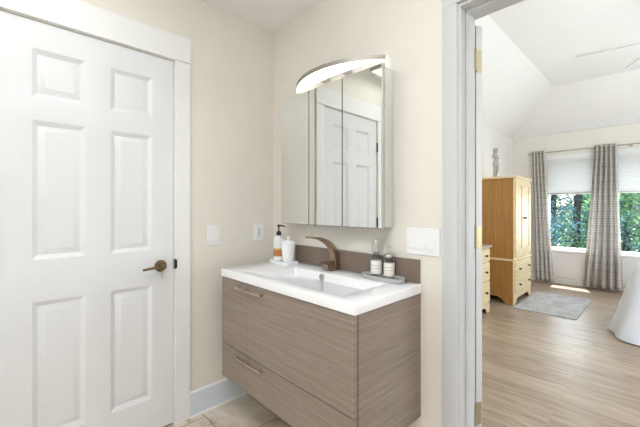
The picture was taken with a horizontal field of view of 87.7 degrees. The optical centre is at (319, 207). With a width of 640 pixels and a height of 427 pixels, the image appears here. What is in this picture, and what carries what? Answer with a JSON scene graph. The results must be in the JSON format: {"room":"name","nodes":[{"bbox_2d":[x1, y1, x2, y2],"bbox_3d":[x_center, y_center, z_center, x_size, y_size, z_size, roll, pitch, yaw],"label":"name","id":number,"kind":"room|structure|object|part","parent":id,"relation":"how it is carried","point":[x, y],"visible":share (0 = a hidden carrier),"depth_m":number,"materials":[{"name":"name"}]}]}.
{"room":"bathroom","nodes":[
{"label":"bathroom","id":0,"kind":"room"},
{"bbox_2d":[0,0,272,423],"bbox_3d":[-1.420,-0.034,1.427,3.139,2.508,0.175,0,0,-44],"label":"wall","id":1,"kind":"structure","parent":0,"point":[232,56],"depth_m":2.06,"materials":[{"name":"beige paint"}]},
{"bbox_2d":[0,10,172,426],"bbox_3d":[-1.079,0.192,1.615,0.724,2.033,0.100,0,0,-44],"label":"door","id":2,"kind":"structure","parent":1,"relation":"in","point":[86,123],"depth_m":1.59,"materials":[{"name":"white paint"}]},
{"bbox_3d":[-0.881,0.317,1.782,0.136,0.064,0.064,0,0,-44],"label":"handle","id":3,"kind":"part","parent":2,"relation":"part of","materials":[{"name":"brown metal"}]},
{"bbox_2d":[0,0,190,64],"bbox_3d":[-1.080,-0.904,1.621,0.909,0.142,0.017,0,0,-44],"label":"trim","id":4,"kind":"structure","parent":1,"relation":"attached to","point":[77,15],"depth_m":1.63,"materials":[{"name":"white paint"}]},
{"bbox_2d":[174,60,190,424],"bbox_3d":[-0.786,0.194,1.905,0.090,2.052,0.018,0,0,-44],"label":"trim","id":5,"kind":"structure","parent":1,"relation":"attached to","point":[182,261],"depth_m":1.90,"materials":[{"name":"white paint"}]},
{"bbox_2d":[207,225,219,245],"bbox_3d":[-0.649,0.167,2.040,0.080,0.123,0.012,0,0,-44],"label":"light switch","id":6,"kind":"object","parent":1,"relation":"attached to","point":[213,231],"visible":1,"depth_m":2.04,"materials":[{"name":"white plastic"}]},
{"bbox_2d":[191,378,247,418],"bbox_3d":[-0.538,1.147,2.142,0.596,0.147,0.020,0,0,-44],"label":"baseboard","id":7,"kind":"structure","parent":1,"relation":"attached to","point":[206,398],"depth_m":2.03,"materials":[{"name":"white paint"}]},
{"bbox_2d":[254,223,263,240],"bbox_3d":[-0.417,0.164,2.267,0.078,0.122,0.010,0,0,-44],"label":"wall outlet","id":8,"kind":"object","parent":1,"relation":"attached to","point":[258,227],"visible":1,"depth_m":2.27,"materials":[{"name":"white plastic"}]},
{"bbox_2d":[257,227,260,237],"bbox_3d":[-0.415,0.164,2.265,0.036,0.072,0.002,0,0,-44],"label":"socket","id":9,"kind":"object","parent":8,"relation":"attached to","point":[258,228],"depth_m":2.27,"materials":[{"name":"white plastic"}]},
{"bbox_2d":[200,0,323,32],"bbox_3d":[-0.263,-1.288,0.128,3.000,0.100,3.550,0,0,-44],"label":"ceiling","id":10,"kind":"structure","parent":0,"point":[270,15],"depth_m":2.08,"materials":[{"name":"white paint"}]},
{"bbox_2d":[273,0,442,426],"bbox_3d":[1.518,-0.040,0.549,0.149,2.520,5.280,0,0,-44],"label":"wall","id":11,"kind":"structure","parent":0,"point":[408,32],"depth_m":1.60,"materials":[{"name":"beige paint"}]},
{"bbox_2d":[222,276,420,426],"bbox_3d":[-0.057,0.674,1.714,0.497,0.567,0.986,0,0,-44],"label":"vanity cabinet","id":12,"kind":"object","parent":11,"relation":"attached to","point":[309,364],"visible":0.93,"depth_m":1.42,"materials":[{"name":"beige wood"}]},
{"bbox_3d":[-0.461,0.863,1.823,0.018,0.186,0.269,0,0,-44],"label":"drawer","id":13,"kind":"part","parent":12,"relation":"part of","materials":[{"name":"beige wood"}]},
{"bbox_3d":[-0.461,0.580,1.823,0.018,0.372,0.269,0,0,-44],"label":"drawer","id":14,"kind":"part","parent":12,"relation":"part of","materials":[{"name":"beige wood"}]},
{"bbox_3d":[-0.417,0.795,1.746,0.025,0.009,0.090,0,0,-44],"label":"handle","id":15,"kind":"part","parent":12,"relation":"part of","materials":[{"name":"brown metal"}]},
{"bbox_3d":[-0.331,0.795,1.658,0.025,0.009,0.142,0,0,-44],"label":"handle","id":16,"kind":"part","parent":12,"relation":"part of","materials":[{"name":"brown metal"}]},
{"bbox_3d":[-0.331,0.424,1.658,0.025,0.009,0.142,0,0,-44],"label":"handle","id":17,"kind":"part","parent":12,"relation":"part of","materials":[{"name":"brown metal"}]},
{"bbox_3d":[-0.119,0.863,1.468,0.018,0.186,0.717,0,0,-44],"label":"drawer","id":18,"kind":"part","parent":12,"relation":"part of","materials":[{"name":"beige wood"}]},
{"bbox_3d":[-0.119,0.580,1.468,0.018,0.372,0.717,0,0,-44],"label":"drawer","id":19,"kind":"part","parent":12,"relation":"part of","materials":[{"name":"beige wood"}]},
{"bbox_2d":[221,262,421,315],"bbox_3d":[-0.050,0.395,1.720,0.480,0.094,1.000,0,0,-44],"label":"sink","id":20,"kind":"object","parent":12,"relation":"on","point":[347,292],"depth_m":1.57,"materials":[{"name":"white ceramic"}]},
{"bbox_2d":[270,259,297,265],"bbox_3d":[-0.229,0.339,2.103,0.101,0.018,0.177,0,0,-44],"label":"tray","id":21,"kind":"object","parent":20,"relation":"on","point":[281,262],"visible":0.76,"depth_m":2.06,"materials":[{"name":"white ceramic"}]},
{"bbox_2d":[273,225,284,260],"bbox_3d":[-0.264,0.219,2.133,0.070,0.226,0.070,0,0,-25],"label":"soap bottle","id":22,"kind":"object","parent":21,"relation":"on","point":[277,253],"visible":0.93,"depth_m":2.10,"materials":[{"name":"white plastic"}]},
{"bbox_2d":[281,236,295,261],"bbox_3d":[-0.199,0.255,2.082,0.094,0.155,0.094,0,0,-44],"label":"lidded jar","id":23,"kind":"object","parent":21,"relation":"on","point":[287,246],"visible":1,"depth_m":2.05,"materials":[{"name":"white ceramic"}]},
{"bbox_3d":[-0.199,0.201,2.082,0.094,0.047,0.094,0,0,-44],"label":"lid","id":24,"kind":"part","parent":23,"relation":"part of","materials":[{"name":"white ceramic"}]},
{"bbox_2d":[305,236,339,270],"bbox_3d":[0.015,0.248,1.815,0.234,0.200,0.043,0,0,-44],"label":"faucet","id":25,"kind":"object","parent":20,"relation":"on","point":[333,264],"visible":1,"depth_m":1.84,"materials":[{"name":"beige metal"}]},
{"bbox_3d":[0.028,0.297,1.828,0.110,0.020,0.034,0,0,-44],"label":"lever","id":26,"kind":"part","parent":25,"relation":"part of","materials":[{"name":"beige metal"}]},
{"bbox_2d":[361,271,405,283],"bbox_3d":[0.303,0.337,1.613,0.100,0.022,0.240,0,0,-44],"label":"glass tray","id":27,"kind":"object","parent":20,"relation":"on","point":[396,279],"visible":0.88,"depth_m":1.58,"materials":[{"name":"glass"}]},
{"bbox_2d":[371,239,381,274],"bbox_3d":[0.282,0.244,1.665,0.058,0.171,0.058,0,0,-44],"label":"glass bottle","id":28,"kind":"object","parent":27,"relation":"on","point":[376,264],"visible":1,"depth_m":1.65,"materials":[{"name":"white glass"}]},
{"bbox_3d":[0.282,0.274,1.665,0.057,0.112,0.057,0,0,-44],"label":"bottle glass","id":29,"kind":"part","parent":28,"relation":"part of","materials":[{"name":"clear glass"}]},
{"bbox_2d":[384,246,394,276],"bbox_3d":[0.334,0.257,1.608,0.052,0.146,0.052,0,0,-44],"label":"pump dispenser","id":30,"kind":"object","parent":27,"relation":"on","point":[389,267],"visible":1,"depth_m":1.59,"materials":[{"name":"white glass"}]},
{"bbox_2d":[281,62,393,228],"bbox_3d":[0.057,-0.295,1.887,0.095,0.787,0.788,0,0,-44],"label":"upper cabinet","id":31,"kind":"object","parent":11,"relation":"attached to","point":[337,137],"visible":1,"depth_m":1.76,"materials":[{"name":"silver metal"}]},
{"bbox_3d":[-0.157,-0.295,2.044,0.004,0.782,0.262,0,0,-44],"label":"mirror pane","id":32,"kind":"part","parent":31,"relation":"part of","materials":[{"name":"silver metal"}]},
{"bbox_3d":[0.028,-0.295,1.853,0.004,0.782,0.255,0,0,-44],"label":"mirror pane","id":33,"kind":"part","parent":31,"relation":"part of","materials":[{"name":"silver metal"}]},
{"bbox_3d":[0.034,-0.295,1.859,0.014,0.786,0.259,0,0,-44],"label":"door","id":34,"kind":"part","parent":31,"relation":"part of","materials":[{"name":"mirror"}]},
{"bbox_3d":[0.209,-0.295,1.665,0.004,0.782,0.252,0,0,-44],"label":"mirror pane","id":35,"kind":"part","parent":31,"relation":"part of","materials":[{"name":"silver metal"}]},
{"bbox_2d":[385,67,393,226],"bbox_3d":[0.336,-0.290,1.614,0.071,0.764,0.002,0,0,-44],"label":"panel","id":36,"kind":"object","parent":31,"relation":"attached to","point":[389,74],"depth_m":1.61,"materials":[{"name":"silver metal"}]},
{"bbox_2d":[296,55,385,92],"bbox_3d":[0.043,-0.749,1.848,0.169,0.026,0.682,0,0,-44],"label":"lamp","id":37,"kind":"object","parent":11,"relation":"attached to","point":[345,66],"visible":1,"depth_m":1.78,"materials":[{"name":"white"}]},
{"bbox_2d":[295,245,419,283],"bbox_3d":[0.151,0.293,1.849,0.012,0.110,0.886,0,0,-44],"label":"backsplash","id":38,"kind":"structure","parent":11,"relation":"attached to","point":[358,262],"depth_m":1.79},
{"bbox_2d":[407,227,439,256],"bbox_3d":[0.468,0.153,1.521,0.012,0.123,0.166,0,0,-44],"label":"light switch","id":39,"kind":"object","parent":11,"relation":"attached to","point":[420,241],"visible":1,"depth_m":1.51,"materials":[{"name":"white plastic"}]},
{"bbox_2d":[442,3,458,426],"bbox_3d":[0.557,0.180,1.421,0.022,2.080,0.064,0,0,-44],"label":"trim","id":40,"kind":"structure","parent":11,"relation":"attached to","point":[450,14],"depth_m":1.41,"materials":[{"name":"paint"}]},
{"bbox_2d":[443,0,466,7],"bbox_3d":[0.860,-0.895,1.109,0.020,0.070,0.932,0,0,-44],"label":"trim","id":41,"kind":"structure","parent":11,"relation":"attached to","point":[446,3],"depth_m":1.41,"materials":[{"name":"paint"}]},
{"bbox_2d":[459,3,474,426],"bbox_3d":[0.645,0.180,1.450,0.153,2.080,0.024,0,0,-44],"label":"trim","id":42,"kind":"structure","parent":11,"relation":"attached to","point":[466,20],"depth_m":1.43,"materials":[{"name":"paint"}]},
{"bbox_2d":[475,25,481,426],"bbox_3d":[0.590,0.192,1.837,0.046,2.033,0.719,0,0,-21],"label":"door","id":43,"kind":"structure","parent":11,"relation":"in","point":[478,30],"depth_m":1.51,"materials":[{"name":"paint"}]},
{"bbox_2d":[461,0,523,19],"bbox_3d":[0.919,-0.848,1.167,0.153,0.024,0.788,0,0,-44],"label":"trim","id":44,"kind":"structure","parent":11,"relation":"attached to","point":[478,9],"depth_m":1.39,"materials":[{"name":"paint"}]},
{"bbox_2d":[163,280,639,426],"bbox_3d":[2.268,1.270,1.322,8.300,0.100,5.350,0,0,-44],"label":"floor","id":45,"kind":"structure","parent":0,"point":[539,370],"depth_m":2.45,"materials":[{"name":"brown wood"}]},
{"bbox_2d":[482,244,491,312],"bbox_3d":[1.540,0.827,3.735,0.935,0.787,0.456,0,0,-44],"label":"dresser","id":46,"kind":"object","parent":45,"relation":"on","point":[485,248],"visible":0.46,"depth_m":3.81,"materials":[{"name":"brown wood"}]},
{"bbox_3d":[1.664,1.163,3.606,0.905,0.115,0.014,0,0,-44],"label":"foot rail","id":47,"kind":"part","parent":46,"relation":"part of","materials":[{"name":"brown wood"}]},
{"bbox_3d":[1.671,0.968,3.599,0.855,0.235,0.018,0,0,-44],"label":"drawer","id":48,"kind":"part","parent":46,"relation":"part of","materials":[{"name":"brown wood"}]},
{"bbox_3d":[1.671,0.733,3.599,0.855,0.205,0.018,0,0,-44],"label":"drawer","id":49,"kind":"part","parent":46,"relation":"part of","materials":[{"name":"brown wood"}]},
{"bbox_3d":[1.671,0.546,3.599,0.855,0.137,0.018,0,0,-44],"label":"drawer","id":50,"kind":"part","parent":46,"relation":"part of","materials":[{"name":"brown wood"}]},
{"bbox_2d":[482,175,531,305],"bbox_3d":[2.518,0.406,4.594,0.764,1.627,0.579,0,0,-44],"label":"armoire","id":51,"kind":"object","parent":45,"relation":"on","point":[506,200],"visible":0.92,"depth_m":4.30,"materials":[{"name":"brown wood"}]},
{"bbox_2d":[492,148,498,176],"bbox_3d":[2.367,-0.608,4.492,0.101,0.402,0.108,0,0,21],"label":"figurine","id":52,"kind":"object","parent":51,"relation":"on","point":[495,150],"visible":0.95,"depth_m":4.47,"materials":[{"name":"white stone"}]},
{"bbox_3d":[2.508,-0.394,4.604,0.752,0.027,0.551,0,0,-44],"label":"cornice","id":53,"kind":"part","parent":51,"relation":"part of","materials":[{"name":"brown wood"}]},
{"bbox_3d":[2.506,0.659,4.605,0.764,0.022,0.547,0,0,-44],"label":"waist moulding","id":54,"kind":"part","parent":51,"relation":"part of","materials":[{"name":"brown wood"}]},
{"bbox_3d":[2.574,0.131,4.300,0.323,0.978,0.018,0,0,-44],"label":"door","id":55,"kind":"part","parent":51,"relation":"part of","materials":[{"name":"brown wood"}]},
{"bbox_3d":[2.683,0.134,4.423,0.704,1.028,0.008,0,0,-44],"label":"frame","id":56,"kind":"part","parent":51,"relation":"part of","materials":[{"name":"brown wood"}]},
{"bbox_3d":[2.683,0.877,4.423,0.740,0.415,0.008,0,0,-44],"label":"drawer frame","id":57,"kind":"part","parent":51,"relation":"part of","materials":[{"name":"brown wood"}]},
{"bbox_3d":[2.685,1.153,4.421,0.740,0.135,0.014,0,0,-44],"label":"foot rail","id":58,"kind":"part","parent":51,"relation":"part of","materials":[{"name":"brown wood"}]},
{"bbox_3d":[2.692,0.976,4.413,0.680,0.188,0.018,0,0,-44],"label":"drawer","id":59,"kind":"part","parent":51,"relation":"part of","materials":[{"name":"brown wood"}]},
{"bbox_3d":[2.692,0.776,4.413,0.680,0.183,0.018,0,0,-44],"label":"drawer","id":60,"kind":"part","parent":51,"relation":"part of","materials":[{"name":"brown wood"}]},
{"bbox_3d":[2.809,0.131,4.527,0.323,0.978,0.018,0,0,-44],"label":"door","id":61,"kind":"part","parent":51,"relation":"part of","materials":[{"name":"brown wood"}]},
{"bbox_2d":[513,292,591,319],"bbox_3d":[2.967,1.215,4.223,1.111,0.008,0.623,0,0,-44],"label":"rug","id":62,"kind":"object","parent":45,"relation":"on","point":[562,306],"visible":1,"depth_m":4.14,"materials":[{"name":"grey fabric"}]},
{"bbox_2d":[607,257,639,345],"bbox_3d":[4.193,0.620,2.822,2.007,1.200,2.588,0,0,-44],"label":"bed","id":63,"kind":"object","parent":45,"relation":"on","point":[625,322],"visible":1,"depth_m":3.06,"materials":[{"name":"white fabric"}]},
{"bbox_2d":[482,125,512,176],"bbox_3d":[1.618,-0.130,4.232,5.112,2.700,0.120,0,0,-44],"label":"wall","id":64,"kind":"structure","parent":0,"point":[491,139],"depth_m":5.30,"materials":[{"name":"white paint"}]},
{"bbox_2d":[475,0,639,138],"bbox_3d":[3.371,-1.540,2.324,4.982,0.661,5.060,0,0,-44],"label":"ceiling","id":65,"kind":"structure","parent":0,"point":[533,77],"depth_m":4.03,"materials":[{"name":"white paint"}]},
{"bbox_2d":[575,42,639,68],"bbox_3d":[2.857,-1.530,2.693,1.236,0.440,1.249,0,0,-44],"label":"ceiling fan","id":66,"kind":"object","parent":65,"relation":"hanging from","point":[635,63],"visible":1,"depth_m":2.98,"materials":[{"name":"silver metal"}]},
{"bbox_3d":[2.588,-1.400,2.917,0.555,0.030,0.104,0,0,35],"label":"blade","id":67,"kind":"part","parent":66,"relation":"part of","materials":[{"name":"white"}]},
{"bbox_3d":[3.008,-1.400,3.062,0.104,0.030,0.555,0,0,17],"label":"blade","id":68,"kind":"part","parent":66,"relation":"part of","materials":[{"name":"white"}]},
{"bbox_2d":[513,123,639,273],"bbox_3d":[5.202,-0.130,4.106,0.130,2.700,5.280,0,0,-44],"label":"wall","id":69,"kind":"structure","parent":0,"point":[627,133],"depth_m":5.35,"materials":[{"name":"beige paint"}]},
{"bbox_2d":[548,195,585,250],"bbox_3d":[4.029,-0.052,5.322,0.070,1.455,0.660,0,0,-44],"label":"window","id":70,"kind":"structure","parent":69,"relation":"in","point":[552,247],"depth_m":5.39,"materials":[{"name":"white paint"}]},
{"bbox_2d":[547,157,592,194],"bbox_3d":[3.991,-0.500,5.286,0.033,0.560,0.656,0,0,-44],"label":"window shade","id":71,"kind":"object","parent":69,"relation":"attached to","point":[565,176],"visible":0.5,"depth_m":5.30,"materials":[{"name":"white fabric"}]},
{"bbox_3d":[3.990,-0.231,5.285,0.028,0.022,0.652,0,0,-44],"label":"rail","id":72,"kind":"part","parent":71,"relation":"part of","materials":[{"name":"silver metal"}]},
{"bbox_3d":[3.991,-0.765,5.286,0.033,0.030,0.656,0,0,-44],"label":"head rail","id":73,"kind":"part","parent":71,"relation":"part of","materials":[{"name":"white paint"}]},
{"bbox_2d":[531,274,625,291],"bbox_3d":[5.163,1.170,4.045,0.013,0.100,5.047,0,0,-44],"label":"baseboard","id":74,"kind":"structure","parent":69,"relation":"attached to","point":[575,282],"depth_m":5.29,"materials":[{"name":"white paint"}]},
{"bbox_2d":[528,142,639,154],"bbox_3d":[4.443,-0.905,4.711,0.124,0.044,2.605,0,0,-44],"label":"curtain rod","id":75,"kind":"object","parent":69,"relation":"attached to","point":[629,144],"visible":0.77,"depth_m":5.06,"materials":[{"name":"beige metal"}]},
{"bbox_2d":[531,150,553,281],"bbox_3d":[3.654,0.122,5.465,0.062,2.125,0.311,0,0,-44],"label":"curtain","id":76,"kind":"object","parent":75,"relation":"hanging from","point":[542,236],"visible":1,"depth_m":5.47,"materials":[{"name":"grey fabric"}]},
{"bbox_2d":[583,143,622,290],"bbox_3d":[4.176,0.125,4.927,0.117,2.130,0.455,0,0,-44],"label":"curtain","id":77,"kind":"object","parent":75,"relation":"hanging from","point":[603,260],"visible":1,"depth_m":4.89,"materials":[{"name":"grey fabric"}]},
{"bbox_2d":[545,147,639,160],"bbox_3d":[4.325,-0.818,4.906,0.022,0.075,1.810,0,0,-44],"label":"trim","id":78,"kind":"structure","parent":69,"relation":"attached to","point":[629,150],"depth_m":5.16,"materials":[{"name":"white paint"}]},
{"bbox_2d":[552,256,635,285],"bbox_3d":[4.327,0.953,4.908,0.016,0.335,1.810,0,0,-44],"label":"wall","id":79,"kind":"structure","parent":69,"relation":"attached to","point":[563,267],"depth_m":5.24,"materials":[{"name":"white paint"}]},
{"bbox_2d":[552,249,639,262],"bbox_3d":[4.325,0.730,4.907,0.080,0.110,1.870,0,0,-44],"label":"trim","id":80,"kind":"structure","parent":69,"relation":"attached to","point":[555,252],"depth_m":5.19,"materials":[{"name":"white paint"}]},
{"bbox_2d":[618,153,639,192],"bbox_3d":[4.637,-0.500,4.617,0.033,0.560,0.796,0,0,-44],"label":"window shade","id":81,"kind":"object","parent":69,"relation":"attached to","point":[628,164],"visible":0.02,"depth_m":4.80,"materials":[{"name":"white fabric"}]},
{"bbox_3d":[4.637,-0.765,4.617,0.033,0.030,0.796,0,0,-44],"label":"head rail","id":82,"kind":"part","parent":81,"relation":"part of","materials":[{"name":"white paint"}]},
{"bbox_3d":[4.636,-0.231,4.616,0.028,0.022,0.792,0,0,-44],"label":"rail","id":83,"kind":"part","parent":81,"relation":"part of","materials":[{"name":"silver metal"}]},
{"bbox_2d":[621,251,639,254],"bbox_3d":[4.675,-0.052,4.653,0.070,1.455,0.800,0,0,-44],"label":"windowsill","id":84,"kind":"structure","parent":69,"relation":"in","point":[622,252],"depth_m":4.80,"materials":[{"name":"white paint"}]},
{"label":"outside","id":85,"kind":"structure","parent":0,"visible":0},
{"bbox_2d":[556,220,638,251],"bbox_3d":[16.797,1.720,16.220,33.300,1.000,60.000,0,0,-44],"label":"ground","id":86,"kind":"structure","parent":85,"point":[557,220],"depth_m":18.04,"materials":[{"name":"green plant"}]},
{"bbox_2d":[550,194,566,246],"bbox_3d":[7.776,-1.179,13.267,3.450,7.078,3.091,0,0,31],"label":"tree","id":87,"kind":"object","parent":86,"relation":"on","point":[560,194],"visible":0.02,"depth_m":12.34,"materials":[{"name":"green plant"}]},
{"bbox_2d":[554,194,586,239],"bbox_3d":[13.031,-1.729,16.070,3.788,7.770,3.393,0,0,18],"label":"tree","id":88,"kind":"object","parent":86,"relation":"on","point":[566,194],"visible":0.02,"depth_m":16.56,"materials":[{"name":"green plant"}]},
{"bbox_2d":[550,194,637,246],"bbox_3d":[9.151,-2.591,12.727,4.870,9.988,4.362,0,0,-5],"label":"tree","id":89,"kind":"object","parent":86,"relation":"on","point":[553,199],"visible":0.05,"depth_m":12.39,"materials":[{"name":"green plant"}]},
{"bbox_2d":[550,193,639,251],"bbox_3d":[8.132,-1.734,10.251,4.049,8.304,3.626,0,0,16],"label":"tree","id":90,"kind":"object","parent":86,"relation":"on","point":[576,222],"visible":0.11,"depth_m":9.97,"materials":[{"name":"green plant"}]},
{"bbox_2d":[550,193,639,249],"bbox_3d":[8.913,-0.517,10.899,3.984,5.952,4.446,0,0,20],"label":"tree","id":91,"kind":"object","parent":86,"relation":"on","point":[587,196],"visible":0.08,"depth_m":10.31,"materials":[{"name":"green plant"}]},
{"bbox_2d":[554,200,637,249],"bbox_3d":[11.128,-0.629,13.544,4.436,5.940,3.976,0,0,-44],"label":"tree","id":92,"kind":"object","parent":86,"relation":"on","point":[632,200],"visible":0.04,"depth_m":13.34,"materials":[{"name":"green plant"}]},
{"bbox_2d":[555,194,639,252],"bbox_3d":[10.783,-0.753,11.671,4.266,6.374,4.760,0,0,10],"label":"tree","id":93,"kind":"object","parent":86,"relation":"on","point":[624,230],"visible":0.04,"depth_m":11.48,"materials":[{"name":"green plant"}]},
{"bbox_2d":[567,193,639,246],"bbox_3d":[9.150,-0.871,8.390,5.053,6.766,4.528,0,0,-27],"label":"tree","id":94,"kind":"object","parent":86,"relation":"on","point":[636,198],"visible":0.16,"depth_m":8.77,"materials":[{"name":"green plant"}]}
]}

